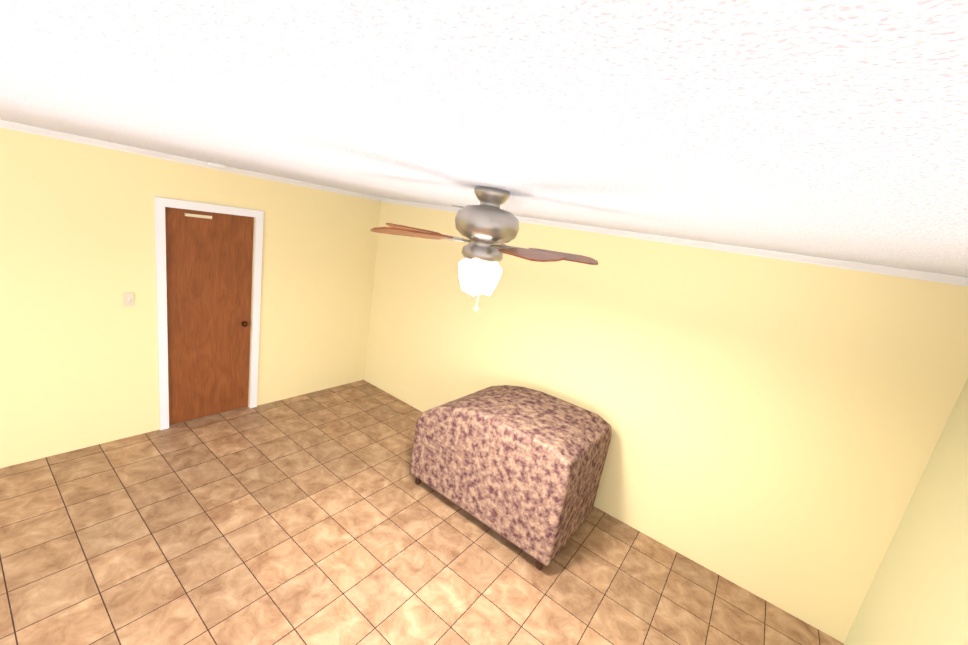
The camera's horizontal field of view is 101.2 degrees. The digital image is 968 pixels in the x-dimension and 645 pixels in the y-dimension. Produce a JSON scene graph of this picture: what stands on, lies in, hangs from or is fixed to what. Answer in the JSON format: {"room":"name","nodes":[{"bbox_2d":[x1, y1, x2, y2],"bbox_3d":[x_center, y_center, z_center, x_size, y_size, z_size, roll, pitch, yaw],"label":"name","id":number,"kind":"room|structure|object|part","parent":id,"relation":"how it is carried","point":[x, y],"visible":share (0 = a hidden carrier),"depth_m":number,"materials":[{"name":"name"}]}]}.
{"room":"living room","nodes":[
{"label":"living room","id":0,"kind":"room"},
{"bbox_2d":[0,127,380,467],"bbox_3d":[-3.466,-0.109,2.679,0.115,2.460,6.785,18,16,34],"label":"wall","id":1,"kind":"structure","parent":0,"point":[78,355],"depth_m":3.24,"materials":[{"name":"beige paint"}]},
{"bbox_2d":[123,292,134,305],"bbox_3d":[-2.932,-0.190,3.283,0.012,0.115,0.070,18,16,34],"label":"light switch","id":2,"kind":"object","parent":1,"relation":"attached to","point":[128,299],"visible":1,"depth_m":3.28,"materials":[{"name":"beige plastic"}]},
{"bbox_2d":[0,120,379,200],"bbox_3d":[-3.245,-1.245,2.318,0.039,0.045,6.668,18,16,34],"label":"crown molding","id":3,"kind":"structure","parent":1,"relation":"attached to","point":[3,124],"depth_m":3.16,"materials":[{"name":"white wood"}]},
{"bbox_2d":[154,197,263,429],"bbox_3d":[-2.600,-0.048,3.818,0.018,2.110,0.855,18,16,34],"label":"door frame","id":4,"kind":"structure","parent":1,"relation":"attached to","point":[160,204],"depth_m":3.62,"materials":[{"name":"white wood"}]},
{"bbox_2d":[165,207,253,424],"bbox_3d":[-2.625,-0.025,3.837,0.094,2.024,0.711,18,16,34],"label":"room door","id":5,"kind":"structure","parent":1,"relation":"in","point":[209,256],"depth_m":3.81,"materials":[{"name":"brown wood"}]},
{"bbox_2d":[0,380,843,644],"bbox_3d":[0.045,2.214,0.865,9.060,0.060,7.620,18,16,34],"label":"floor","id":6,"kind":"structure","parent":0,"point":[321,517],"depth_m":2.72,"materials":[{"name":"beige tile"}]},
{"bbox_2d":[410,385,611,569],"bbox_3d":[0.196,1.118,3.396,1.400,0.960,0.850,18,16,34],"label":"ottoman","id":7,"kind":"object","parent":6,"relation":"on","point":[521,467],"visible":1,"depth_m":2.99,"materials":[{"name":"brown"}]},
{"bbox_2d":[0,0,967,277],"bbox_3d":[1.495,-0.363,1.714,9.060,0.060,11.150,18,16,34],"label":"ceiling","id":8,"kind":"structure","parent":0,"point":[828,128],"depth_m":0.57,"materials":[{"name":"white paint"}]},
{"bbox_2d":[207,162,226,168],"bbox_3d":[-2.268,-1.332,3.379,0.136,0.037,0.136,18,16,34],"label":"smoke detector","id":9,"kind":"object","parent":8,"relation":"attached to","point":[216,165],"visible":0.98,"depth_m":3.33,"materials":[{"name":"white plastic"}]},
{"bbox_2d":[370,186,597,310],"bbox_3d":[-0.037,-0.326,1.790,1.042,0.538,1.042,18,16,34],"label":"ceiling fan","id":10,"kind":"object","parent":8,"relation":"hanging from","point":[488,227],"visible":1,"depth_m":1.70,"materials":[{"name":"silver metal"}]},
{"bbox_3d":[-0.020,-0.426,1.767,1.042,0.329,1.042,18,16,34],"label":"motor","id":11,"kind":"part","parent":10,"relation":"part of","materials":[{"name":"silver metal"}]},
{"bbox_2d":[364,202,967,642],"bbox_3d":[0.602,0.291,3.882,5.188,2.460,0.115,18,16,34],"label":"wall","id":12,"kind":"structure","parent":0,"point":[778,426],"depth_m":2.99,"materials":[{"name":"beige paint"}]},
{"bbox_2d":[380,198,967,285],"bbox_3d":[0.770,-0.833,3.538,5.126,0.090,0.039,18,16,34],"label":"crown molding","id":13,"kind":"structure","parent":12,"relation":"attached to","point":[930,276],"depth_m":2.77,"materials":[{"name":"white wood"}]},
{"bbox_2d":[844,378,967,644],"bbox_3d":[2.378,1.034,1.981,0.115,2.460,2.743,18,16,34],"label":"wall","id":14,"kind":"structure","parent":0,"point":[917,593],"depth_m":2.11,"materials":[{"name":"beige paint"}]}
]}

